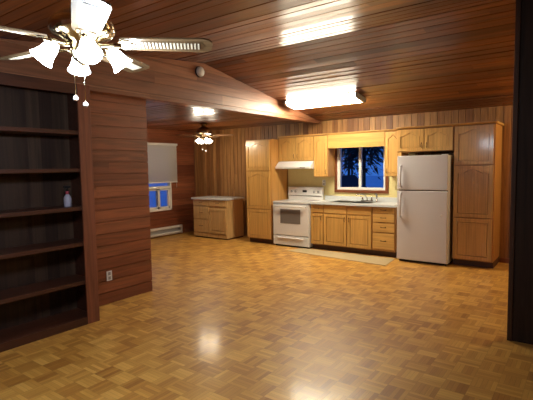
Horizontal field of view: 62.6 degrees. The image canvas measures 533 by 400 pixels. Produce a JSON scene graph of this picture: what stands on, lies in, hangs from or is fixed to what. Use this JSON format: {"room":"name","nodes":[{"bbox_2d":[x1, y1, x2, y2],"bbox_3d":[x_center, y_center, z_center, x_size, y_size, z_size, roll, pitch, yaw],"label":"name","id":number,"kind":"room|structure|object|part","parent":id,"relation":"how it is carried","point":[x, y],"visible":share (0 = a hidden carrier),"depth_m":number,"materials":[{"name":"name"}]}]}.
{"room":"open-plan kitchen","nodes":[
{"label":"open-plan kitchen","id":0,"kind":"room"},
{"bbox_2d":[0,38,317,120],"bbox_3d":[-1.811,-1.535,5.019,0.116,0.574,9.591,2,5,36],"label":"wall header","id":1,"kind":"structure","parent":0,"point":[167,78],"depth_m":5.56,"materials":[{"name":"brown wood"}]},
{"bbox_2d":[195,66,203,77],"bbox_3d":[-0.917,-1.778,6.077,0.058,0.150,0.150,2,5,36],"label":"smoke detector","id":2,"kind":"object","parent":1,"relation":"attached to","point":[199,71],"visible":1,"depth_m":6.04,"materials":[{"name":"white plastic"}]},
{"bbox_2d":[89,86,319,123],"bbox_3d":[-1.811,-1.236,5.033,0.148,0.047,9.590,2,5,36],"label":"trim","id":3,"kind":"structure","parent":1,"relation":"attached to","point":[96,90],"depth_m":5.95,"materials":[{"name":"brown wood"}]},
{"bbox_2d":[147,129,194,237],"bbox_3d":[-4.686,-0.135,7.268,0.096,2.509,9.620,2,5,36],"label":"wall","id":4,"kind":"structure","parent":0,"point":[182,212],"depth_m":10.68,"materials":[{"name":"brown wood"}]},
{"bbox_2d":[149,183,171,211],"bbox_3d":[-2.547,-0.494,10.118,0.105,1.510,0.820,2,5,36],"label":"window","id":5,"kind":"structure","parent":4,"relation":"in","point":[168,188],"depth_m":10.21,"materials":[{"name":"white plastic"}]},
{"bbox_3d":[-2.546,-0.023,10.158,0.090,0.475,0.730,2,5,36],"label":"sash","id":6,"kind":"part","parent":5,"relation":"part of","materials":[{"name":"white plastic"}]},
{"bbox_2d":[147,142,177,184],"bbox_3d":[-2.478,-0.786,10.055,0.050,1.040,1.170,2,5,36],"label":"window blind","id":7,"kind":"object","parent":4,"relation":"attached to","point":[162,157],"visible":0.65,"depth_m":10.15,"materials":[{"name":"white fabric"}]},
{"bbox_3d":[-2.490,-1.280,10.021,0.040,0.050,1.170,2,5,36],"label":"head rail","id":8,"kind":"part","parent":7,"relation":"part of","materials":[{"name":"white plastic"}]},
{"bbox_2d":[150,224,182,237],"bbox_3d":[-2.660,0.766,9.931,0.076,0.199,1.970,2,5,36],"label":"baseboard heater","id":9,"kind":"object","parent":4,"relation":"attached to","point":[162,231],"visible":0.47,"depth_m":10.32,"materials":[{"name":"beige metal"}]},
{"bbox_2d":[150,227,180,234],"bbox_3d":[-2.664,0.765,9.934,0.005,0.080,1.910,2,5,36],"label":"grille","id":10,"kind":"object","parent":9,"relation":"attached to","point":[166,230],"depth_m":10.31,"materials":[{"name":"white metal"}]},
{"bbox_2d":[185,228,193,232],"bbox_3d":[-1.910,0.753,11.002,0.016,0.090,0.380,2,5,36],"label":"baseboard","id":11,"kind":"structure","parent":4,"relation":"attached to","point":[189,229],"depth_m":10.97,"materials":[{"name":"brown wood"}]},
{"bbox_2d":[193,132,195,196],"bbox_3d":[-1.808,-0.457,11.071,0.020,2.489,0.020,2,5,36],"label":"trim","id":12,"kind":"structure","parent":4,"relation":"attached to","point":[193,132],"depth_m":11.03,"materials":[{"name":"brown wood"}]},
{"bbox_2d":[0,0,515,131],"bbox_3d":[-0.393,-1.497,3.973,10.830,0.614,9.611,2,5,36],"label":"ceiling","id":13,"kind":"structure","parent":0,"point":[463,58],"depth_m":5.14,"materials":[{"name":"red wood"}]},
{"bbox_2d":[0,0,212,106],"bbox_3d":[-0.979,-0.901,2.241,1.254,0.848,1.261,2,5,36],"label":"ceiling fan","id":14,"kind":"object","parent":13,"relation":"hanging from","point":[83,25],"visible":1,"depth_m":2.18,"materials":[{"name":"white glass"}]},
{"bbox_3d":[-1.311,-0.815,2.449,0.480,0.008,0.150,1,16,28],"label":"blade","id":15,"kind":"part","parent":14,"relation":"part of","materials":[{"name":"brown wood"}]},
{"bbox_3d":[-1.245,-0.779,1.961,0.480,0.008,0.150,-5,17,-43],"label":"blade","id":16,"kind":"part","parent":14,"relation":"part of","materials":[{"name":"brown wood"}]},
{"bbox_3d":[-1.103,-0.726,2.170,0.116,0.136,0.129,2,5,36],"label":"lamp shade","id":17,"kind":"part","parent":14,"relation":"part of","materials":[{"name":"white glass"}]},
{"bbox_3d":[-1.028,-0.770,2.211,0.115,0.079,0.047,-4,6,-40],"label":"lamp arm","id":18,"kind":"part","parent":14,"relation":"part of","materials":[{"name":"gold metal"}]},
{"bbox_3d":[-0.974,-0.626,2.263,0.033,0.181,0.004,-1,4,0],"label":"pull chain","id":19,"kind":"part","parent":14,"relation":"part of","materials":[{"name":"gold metal"}]},
{"bbox_3d":[-1.026,-0.746,2.418,0.129,0.136,0.116,2,5,36],"label":"lamp shade","id":20,"kind":"part","parent":14,"relation":"part of","materials":[{"name":"white glass"}]},
{"bbox_3d":[-0.934,-0.609,2.254,0.004,0.216,0.014,-3,5,-21],"label":"pull chain","id":21,"kind":"part","parent":14,"relation":"part of","materials":[{"name":"gold metal"}]},
{"bbox_3d":[-0.861,-0.740,2.109,0.077,0.090,0.058,2,5,36],"label":"light bulb","id":22,"kind":"part","parent":14,"relation":"part of","materials":[{"name":"white glass"}]},
{"bbox_3d":[-0.854,-0.724,2.092,0.129,0.136,0.116,2,5,36],"label":"lamp shade","id":23,"kind":"part","parent":14,"relation":"part of","materials":[{"name":"white glass"}]},
{"bbox_3d":[-0.753,-0.775,1.859,0.093,0.003,0.370,9,0,-26],"label":"inlay panel","id":24,"kind":"part","parent":14,"relation":"part of","materials":[{"name":"white"}]},
{"bbox_3d":[-0.759,-0.780,1.872,0.150,0.008,0.480,9,0,-26],"label":"blade","id":25,"kind":"part","parent":14,"relation":"part of","materials":[{"name":"brown wood"}]},
{"bbox_3d":[-0.777,-0.744,2.341,0.116,0.136,0.129,2,5,36],"label":"lamp shade","id":26,"kind":"part","parent":14,"relation":"part of","materials":[{"name":"white glass"}]},
{"bbox_3d":[-0.862,-0.835,2.677,0.093,0.002,0.370,-11,2,11],"label":"inlay panel","id":27,"kind":"part","parent":14,"relation":"part of","materials":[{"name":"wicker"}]},
{"bbox_3d":[-0.866,-0.838,2.662,0.150,0.008,0.480,-11,2,11],"label":"blade","id":28,"kind":"part","parent":14,"relation":"part of","materials":[{"name":"brown wood"}]},
{"bbox_3d":[-0.525,-0.816,2.305,0.480,0.008,0.150,-1,-7,-8],"label":"blade","id":29,"kind":"part","parent":14,"relation":"part of","materials":[{"name":"brown wood"}]},
{"bbox_3d":[-0.510,-0.812,2.307,0.370,0.003,0.093,-1,-7,-8],"label":"inlay panel","id":30,"kind":"part","parent":14,"relation":"part of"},
{"bbox_2d":[176,124,232,150],"bbox_3d":[-1.306,-1.273,8.992,1.114,0.562,1.155,2,5,36],"label":"ceiling fan","id":31,"kind":"object","parent":13,"relation":"hanging from","point":[203,131],"visible":1,"depth_m":8.88,"materials":[{"name":"white glass"}]},
{"bbox_3d":[-0.886,-1.323,8.943,0.420,0.008,0.130,-1,-7,2],"label":"blade","id":32,"kind":"part","parent":31,"relation":"part of","materials":[{"name":"brown wood"}]},
{"bbox_2d":[284,92,365,109],"bbox_3d":[0.956,-1.648,7.340,1.374,0.135,0.343,2,5,36],"label":"ceiling light","id":33,"kind":"object","parent":13,"relation":"attached to","point":[353,97],"visible":1,"depth_m":7.22,"materials":[{"name":"white plastic"}]},
{"bbox_2d":[0,231,532,399],"bbox_3d":[-0.351,1.351,4.187,11.030,0.120,10.000,2,5,36],"label":"floor","id":34,"kind":"structure","parent":0,"point":[240,318],"depth_m":4.11,"materials":[{"name":"brown wood"}]},
{"bbox_2d":[0,72,99,352],"bbox_3d":[-2.610,0.127,3.777,0.405,2.450,2.238,2,5,36],"label":"bookcase","id":35,"kind":"object","parent":34,"relation":"on","point":[49,270],"visible":1,"depth_m":4.42,"materials":[{"name":"brown wood"}]},
{"bbox_3d":[-2.473,-1.036,3.575,0.019,0.105,1.978,2,5,36],"label":"header rail","id":36,"kind":"part","parent":35,"relation":"part of","materials":[{"name":"brown wood"}]},
{"bbox_3d":[-2.759,0.121,3.887,0.035,2.450,2.238,2,5,36],"label":"panel","id":37,"kind":"part","parent":35,"relation":"part of","materials":[{"name":"brown wood"}]},
{"bbox_3d":[-2.616,-0.615,3.718,0.346,0.038,2.170,2,5,36],"label":"shelf","id":38,"kind":"part","parent":35,"relation":"part of","materials":[{"name":"brown wood"}]},
{"bbox_3d":[-2.611,-0.238,3.746,0.346,0.038,2.170,2,5,36],"label":"shelf","id":39,"kind":"part","parent":35,"relation":"part of","materials":[{"name":"brown wood"}]},
{"bbox_3d":[-2.605,0.149,3.776,0.346,0.038,2.170,2,5,36],"label":"shelf","id":40,"kind":"part","parent":35,"relation":"part of","materials":[{"name":"brown wood"}]},
{"bbox_3d":[-2.599,0.514,3.803,0.346,0.038,2.170,2,5,36],"label":"shelf","id":41,"kind":"part","parent":35,"relation":"part of","materials":[{"name":"brown wood"}]},
{"bbox_3d":[-2.593,0.911,3.833,0.346,0.038,2.170,2,5,36],"label":"shelf","id":42,"kind":"part","parent":35,"relation":"part of","materials":[{"name":"brown wood"}]},
{"bbox_3d":[-2.587,1.290,3.861,0.348,0.038,2.170,2,5,36],"label":"shelf","id":43,"kind":"part","parent":35,"relation":"part of","materials":[{"name":"brown wood"}]},
{"bbox_2d":[63,186,71,206],"bbox_3d":[-2.024,-0.037,4.460,0.074,0.212,0.074,2,5,36],"label":"spray bottle","id":44,"kind":"object","parent":35,"relation":"on","point":[67,198],"visible":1,"depth_m":4.44,"materials":[{"name":"plastic"}]},
{"bbox_3d":[-1.951,0.051,4.657,0.350,2.450,0.035,2,5,36],"label":"panel","id":45,"kind":"part","parent":35,"relation":"part of","materials":[{"name":"brown wood"}]},
{"bbox_2d":[90,93,152,305],"bbox_3d":[-3.144,0.130,3.516,0.096,2.499,5.385,2,5,36],"label":"wall panel","id":46,"kind":"object","parent":34,"relation":"on","point":[118,124],"visible":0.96,"depth_m":5.31,"materials":[{"name":"brown wood"}]},
{"bbox_2d":[106,270,111,280],"bbox_3d":[-1.866,0.900,5.209,0.010,0.116,0.072,2,5,36],"label":"wall outlet","id":47,"kind":"object","parent":46,"relation":"attached to","point":[108,273],"visible":1,"depth_m":5.20,"materials":[{"name":"white plastic"}]},
{"bbox_2d":[191,196,244,239],"bbox_3d":[-1.118,0.393,10.122,1.080,0.918,0.646,2,5,36],"label":"base cabinet","id":48,"kind":"object","parent":34,"relation":"on","point":[216,217],"visible":1,"depth_m":9.86,"materials":[{"name":"brown wood"}]},
{"bbox_3d":[-1.497,0.285,10.043,0.475,0.285,0.020,2,5,36],"label":"drawer","id":49,"kind":"part","parent":48,"relation":"part of","materials":[{"name":"brown wood"}]},
{"bbox_3d":[-1.501,0.062,10.026,0.475,0.123,0.020,2,5,36],"label":"drawer","id":50,"kind":"part","parent":48,"relation":"part of","materials":[{"name":"brown wood"}]},
{"bbox_3d":[-1.493,0.590,10.066,0.475,0.285,0.020,2,5,36],"label":"drawer","id":51,"kind":"part","parent":48,"relation":"part of","materials":[{"name":"brown wood"}]},
{"bbox_3d":[-1.276,0.797,9.928,1.026,0.085,0.014,2,5,36],"label":"rail","id":52,"kind":"part","parent":48,"relation":"part of","materials":[{"name":"brown wood"}]},
{"bbox_3d":[-1.092,0.079,9.726,0.510,0.123,0.020,2,5,36],"label":"drawer","id":53,"kind":"part","parent":48,"relation":"part of","materials":[{"name":"brown wood"}]},
{"bbox_3d":[-1.088,0.472,9.753,0.510,0.555,0.028,2,5,36],"label":"door","id":54,"kind":"part","parent":48,"relation":"part of","materials":[{"name":"brown wood"}]},
{"bbox_2d":[246,139,287,243],"bbox_3d":[0.012,-0.187,9.361,0.637,2.155,0.638,2,5,36],"label":"pantry cabinet","id":55,"kind":"object","parent":34,"relation":"on","point":[266,184],"visible":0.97,"depth_m":9.09,"materials":[{"name":"brown wood"}]},
{"bbox_3d":[-0.180,-0.916,9.059,0.603,0.611,0.028,2,5,36],"label":"door","id":56,"kind":"part","parent":55,"relation":"part of","materials":[{"name":"brown wood"}]},
{"bbox_3d":[-0.169,-0.209,9.113,0.603,0.775,0.028,2,5,36],"label":"door","id":57,"kind":"part","parent":55,"relation":"part of","materials":[{"name":"brown wood"}]},
{"bbox_3d":[-0.159,0.491,9.166,0.603,0.597,0.028,2,5,36],"label":"door","id":58,"kind":"part","parent":55,"relation":"part of","materials":[{"name":"brown wood"}]},
{"bbox_2d":[273,186,323,248],"bbox_3d":[0.636,0.332,8.883,0.838,1.172,0.688,2,5,36],"label":"range","id":59,"kind":"object","parent":34,"relation":"on","point":[291,216],"visible":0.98,"depth_m":8.71,"materials":[{"name":"white metal"}]},
{"bbox_3d":[0.446,0.128,8.613,0.742,0.030,0.058,2,5,36],"label":"handle","id":60,"kind":"part","parent":59,"relation":"part of","materials":[{"name":"white metal"}]},
{"bbox_3d":[0.469,0.752,8.679,0.598,0.019,0.019,2,5,36],"label":"handle","id":61,"kind":"part","parent":59,"relation":"part of","materials":[{"name":"white metal"}]},
{"bbox_3d":[0.479,0.397,8.673,0.826,0.610,0.040,2,5,36],"label":"oven door","id":62,"kind":"part","parent":59,"relation":"part of","materials":[{"name":"white metal"}]},
{"bbox_3d":[0.487,0.807,8.706,0.826,0.187,0.037,2,5,36],"label":"drawer","id":63,"kind":"part","parent":59,"relation":"part of","materials":[{"name":"white metal"}]},
{"bbox_2d":[273,199,318,203],"bbox_3d":[0.650,0.027,8.886,0.838,0.030,0.625,2,5,36],"label":"cooktop","id":64,"kind":"object","parent":59,"relation":"in","point":[287,201],"depth_m":8.80,"materials":[{"name":"white metal"}]},
{"bbox_2d":[311,204,325,249],"bbox_3d":[1.127,0.495,8.601,0.285,0.875,0.622,2,5,36],"label":"base cabinet","id":65,"kind":"object","parent":34,"relation":"on","point":[317,210],"visible":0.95,"depth_m":8.37,"materials":[{"name":"brown wood"}]},
{"bbox_3d":[0.964,0.162,8.358,0.262,0.140,0.020,2,5,36],"label":"drawer","id":66,"kind":"part","parent":65,"relation":"part of","materials":[{"name":"brown wood"}]},
{"bbox_3d":[0.967,0.542,8.383,0.262,0.580,0.028,2,5,36],"label":"door","id":67,"kind":"part","parent":65,"relation":"part of","materials":[{"name":"brown wood"}]},
{"bbox_2d":[287,248,393,265],"bbox_3d":[1.242,0.990,7.782,2.020,0.007,0.580,2,5,36],"label":"runner rug","id":68,"kind":"object","parent":34,"relation":"on","point":[383,261],"visible":1,"depth_m":7.68,"materials":[{"name":"beige fabric"}]},
{"bbox_2d":[324,205,373,254],"bbox_3d":[1.632,0.515,8.230,0.967,0.875,0.622,2,5,36],"label":"base cabinet","id":69,"kind":"object","parent":34,"relation":"on","point":[346,228],"visible":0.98,"depth_m":7.99,"materials":[{"name":"brown wood"}]},
{"bbox_3d":[1.277,0.554,8.156,0.464,0.580,0.028,2,5,36],"label":"door","id":70,"kind":"part","parent":69,"relation":"part of","materials":[{"name":"brown wood"}]},
{"bbox_2d":[309,195,396,207],"bbox_3d":[1.680,0.018,8.152,1.676,0.125,0.627,2,5,36],"label":"countertop","id":71,"kind":"structure","parent":69,"relation":"on","point":[391,202],"depth_m":8.16,"materials":[{"name":"laminate"}]},
{"bbox_2d":[331,200,376,203],"bbox_3d":[1.623,0.121,8.186,0.830,0.176,0.460,2,5,36],"label":"sink","id":72,"kind":"object","parent":71,"relation":"in","point":[337,201],"visible":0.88,"depth_m":8.21,"materials":[{"name":"silver metal"}]},
{"bbox_2d":[356,194,373,200],"bbox_3d":[1.837,-0.045,8.200,0.266,0.146,0.226,2,5,36],"label":"faucet","id":73,"kind":"object","parent":71,"relation":"on","point":[356,194],"visible":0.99,"depth_m":8.23,"materials":[{"name":"silver metal"}]},
{"bbox_3d":[1.664,0.570,7.872,0.464,0.580,0.028,2,5,36],"label":"door","id":74,"kind":"part","parent":69,"relation":"part of","materials":[{"name":"brown wood"}]},
{"bbox_2d":[372,207,396,256],"bbox_3d":[2.188,0.538,7.822,0.411,0.875,0.622,2,5,36],"label":"base cabinet","id":75,"kind":"object","parent":34,"relation":"on","point":[384,236],"visible":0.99,"depth_m":7.59,"materials":[{"name":"brown wood"}]},
{"bbox_3d":[2.030,0.718,7.620,0.382,0.282,0.020,2,5,36],"label":"drawer","id":76,"kind":"part","parent":75,"relation":"part of","materials":[{"name":"brown wood"}]},
{"bbox_3d":[2.026,0.481,7.602,0.382,0.157,0.020,2,5,36],"label":"drawer","id":77,"kind":"part","parent":75,"relation":"part of","materials":[{"name":"brown wood"}]},
{"bbox_3d":[2.024,0.314,7.589,0.382,0.142,0.020,2,5,36],"label":"drawer","id":78,"kind":"part","parent":75,"relation":"part of","materials":[{"name":"brown wood"}]},
{"bbox_3d":[2.022,0.180,7.579,0.382,0.090,0.020,2,5,36],"label":"drawer","id":79,"kind":"part","parent":75,"relation":"part of","materials":[{"name":"brown wood"}]},
{"bbox_2d":[397,154,453,265],"bbox_3d":[2.667,0.133,7.263,0.790,1.752,0.798,2,5,36],"label":"refrigerator","id":80,"kind":"object","parent":34,"relation":"on","point":[424,182],"visible":0.99,"depth_m":6.97,"materials":[{"name":"white metal"}]},
{"bbox_3d":[2.183,0.084,7.159,0.036,0.420,0.067,2,5,36],"label":"handle","id":81,"kind":"part","parent":80,"relation":"part of","materials":[{"name":"white plastic"}]},
{"bbox_3d":[2.176,-0.387,7.124,0.036,0.375,0.067,2,5,36],"label":"handle","id":82,"kind":"part","parent":80,"relation":"part of","materials":[{"name":"white plastic"}]},
{"bbox_3d":[2.488,0.420,7.035,0.790,1.130,0.065,2,5,36],"label":"fridge door","id":83,"kind":"part","parent":80,"relation":"part of","materials":[{"name":"white metal"}]},
{"bbox_3d":[2.475,-0.433,6.970,0.790,0.550,0.065,2,5,36],"label":"freezer door","id":84,"kind":"part","parent":80,"relation":"part of","materials":[{"name":"white metal"}]},
{"bbox_2d":[452,121,503,267],"bbox_3d":[3.334,-0.084,6.922,0.604,2.217,0.644,2,5,36],"label":"pantry cabinet","id":85,"kind":"object","parent":34,"relation":"on","point":[477,145],"visible":1,"depth_m":6.70,"materials":[{"name":"brown wood"}]},
{"bbox_3d":[3.165,0.602,6.752,0.544,0.640,0.028,2,5,36],"label":"door","id":86,"kind":"part","parent":85,"relation":"part of","materials":[{"name":"brown wood"}]},
{"bbox_3d":[3.154,-0.128,6.697,0.544,0.790,0.028,2,5,36],"label":"door","id":87,"kind":"part","parent":85,"relation":"part of","materials":[{"name":"brown wood"}]},
{"bbox_3d":[3.144,-0.831,6.644,0.544,0.586,0.028,2,5,36],"label":"door","id":88,"kind":"part","parent":85,"relation":"part of","materials":[{"name":"brown wood"}]},
{"bbox_3d":[3.317,-1.175,6.840,0.604,0.030,0.644,2,5,36],"label":"crown moulding","id":89,"kind":"part","parent":85,"relation":"part of","materials":[{"name":"brown wood"}]},
{"bbox_2d":[194,105,512,261],"bbox_3d":[2.492,-0.297,7.968,10.830,2.509,0.084,2,5,36],"label":"wall","id":90,"kind":"structure","parent":0,"point":[220,170],"depth_m":8.94,"materials":[{"name":"brown wood"}]},
{"bbox_2d":[275,161,313,168],"bbox_3d":[0.647,-0.713,8.946,0.824,0.154,0.469,2,5,36],"label":"range hood","id":91,"kind":"object","parent":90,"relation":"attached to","point":[288,164],"visible":0.98,"depth_m":8.77,"materials":[{"name":"white metal"}]},
{"bbox_2d":[278,134,313,161],"bbox_3d":[0.678,-1.053,8.972,0.827,0.515,0.362,2,5,36],"label":"upper cabinet","id":92,"kind":"object","parent":90,"relation":"attached to","point":[296,147],"visible":0.96,"depth_m":8.83,"materials":[{"name":"brown wood"}]},
{"bbox_3d":[0.428,-1.033,8.981,0.400,0.466,0.028,2,5,36],"label":"door","id":93,"kind":"part","parent":92,"relation":"part of","materials":[{"name":"brown wood"}]},
{"bbox_3d":[0.675,-1.294,8.954,0.827,0.030,0.362,2,5,36],"label":"crown moulding","id":94,"kind":"part","parent":92,"relation":"part of","materials":[{"name":"brown wood"}]},
{"bbox_3d":[0.761,-1.020,8.736,0.400,0.466,0.028,2,5,36],"label":"door","id":95,"kind":"part","parent":92,"relation":"part of","materials":[{"name":"brown wood"}]},
{"bbox_2d":[313,133,334,176],"bbox_3d":[1.142,-0.877,8.646,0.309,0.829,0.362,2,5,36],"label":"upper cabinet","id":96,"kind":"object","parent":90,"relation":"attached to","point":[324,158],"visible":0.98,"depth_m":8.53,"materials":[{"name":"brown wood"}]},
{"bbox_3d":[1.057,-0.851,8.532,0.295,0.780,0.028,2,5,36],"label":"door","id":97,"kind":"part","parent":96,"relation":"part of","materials":[{"name":"brown wood"}]},
{"bbox_2d":[327,130,384,148],"bbox_3d":[1.719,-1.124,8.199,1.126,0.287,0.362,2,5,36],"label":"window valance","id":98,"kind":"object","parent":90,"relation":"attached to","point":[373,138],"visible":0.95,"depth_m":8.05,"materials":[{"name":"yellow wood"}]},
{"bbox_3d":[1.717,-1.252,8.189,1.126,0.030,0.362,2,5,36],"label":"crown moulding","id":99,"kind":"part","parent":98,"relation":"part of","materials":[{"name":"brown wood"}]},
{"bbox_2d":[334,146,388,193],"bbox_3d":[1.818,-0.637,8.409,1.104,1.004,0.095,2,5,36],"label":"window","id":100,"kind":"structure","parent":90,"relation":"in","point":[338,187],"depth_m":8.47,"materials":[{"name":"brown wood"}]},
{"bbox_2d":[384,129,407,175],"bbox_3d":[2.304,-0.834,7.792,0.312,0.822,0.362,2,5,36],"label":"upper cabinet","id":101,"kind":"object","parent":90,"relation":"attached to","point":[391,154],"visible":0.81,"depth_m":7.69,"materials":[{"name":"brown wood"}]},
{"bbox_3d":[2.220,-0.808,7.679,0.298,0.773,0.028,2,5,36],"label":"door","id":102,"kind":"part","parent":101,"relation":"part of","materials":[{"name":"brown wood"}]},
{"bbox_2d":[396,124,453,152],"bbox_3d":[2.713,-1.009,7.301,0.901,0.411,0.642,2,5,36],"label":"upper cabinet","id":103,"kind":"object","parent":90,"relation":"attached to","point":[428,138],"visible":0.98,"depth_m":7.05,"materials":[{"name":"brown wood"}]},
{"bbox_3d":[2.367,-0.979,7.207,0.434,0.354,0.028,2,5,36],"label":"door","id":104,"kind":"part","parent":103,"relation":"part of","materials":[{"name":"brown wood"}]},
{"bbox_3d":[2.710,-1.199,7.287,0.901,0.030,0.642,2,5,36],"label":"crown moulding","id":105,"kind":"part","parent":103,"relation":"part of","materials":[{"name":"brown wood"}]},
{"bbox_3d":[2.725,-0.965,6.944,0.434,0.354,0.028,2,5,36],"label":"door","id":106,"kind":"part","parent":103,"relation":"part of","materials":[{"name":"brown wood"}]},
{"bbox_2d":[500,258,508,262],"bbox_3d":[5.269,1.029,5.983,3.720,0.080,0.015,2,5,36],"label":"baseboard","id":107,"kind":"structure","parent":90,"relation":"attached to","point":[502,260],"depth_m":7.04,"materials":[{"name":"brown wood"}]},
{"bbox_2d":[512,0,532,344],"bbox_3d":[3.517,-0.192,2.937,3.220,3.026,0.120,2,5,36],"label":"wall","id":108,"kind":"structure","parent":0,"point":[522,321],"depth_m":3.81,"materials":[{"name":"black wood"}]},
{"bbox_2d":[507,0,520,340],"bbox_3d":[2.208,-0.244,3.898,0.040,3.026,0.144,2,5,36],"label":"trim","id":109,"kind":"structure","parent":108,"relation":"attached to","point":[518,2],"depth_m":3.84,"materials":[{"name":"brown wood"}]},
{"label":"outside","id":110,"kind":"structure","parent":0,"visible":0},
{"bbox_2d":[149,176,383,207],"bbox_3d":[16.533,0.397,22.542,120.000,0.300,120.000,2,5,36],"label":"water","id":111,"kind":"structure","parent":110,"point":[371,181],"depth_m":45.44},
{"bbox_2d":[342,175,365,186],"bbox_3d":[2.380,0.191,13.532,2.300,1.900,1.600,2,5,36],"label":"shed","id":112,"kind":"object","parent":111,"relation":"on","point":[347,180],"visible":0.03,"depth_m":13.45,"materials":[{"name":"blue"}]},
{"bbox_2d":[342,153,377,174],"bbox_3d":[6.755,-5.008,34.305,4.651,9.001,4.979,2,5,36],"label":"conifer tree","id":113,"kind":"object","parent":111,"relation":"on","point":[358,153],"visible":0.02,"depth_m":34.48,"materials":[{"name":"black plant"}]},
{"bbox_2d":[342,147,382,179],"bbox_3d":[4.294,-4.367,23.023,4.695,9.501,4.660,2,5,36],"label":"conifer tree","id":114,"kind":"object","parent":111,"relation":"on","point":[349,168],"visible":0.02,"depth_m":23.03,"materials":[{"name":"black plant"}]},
{"bbox_2d":[342,146,383,185],"bbox_3d":[3.691,-2.848,16.316,3.450,7.502,3.525,0,4,9],"label":"conifer tree","id":115,"kind":"object","parent":111,"relation":"on","point":[374,150],"visible":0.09,"depth_m":16.10,"materials":[{"name":"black plant"}]}
]}

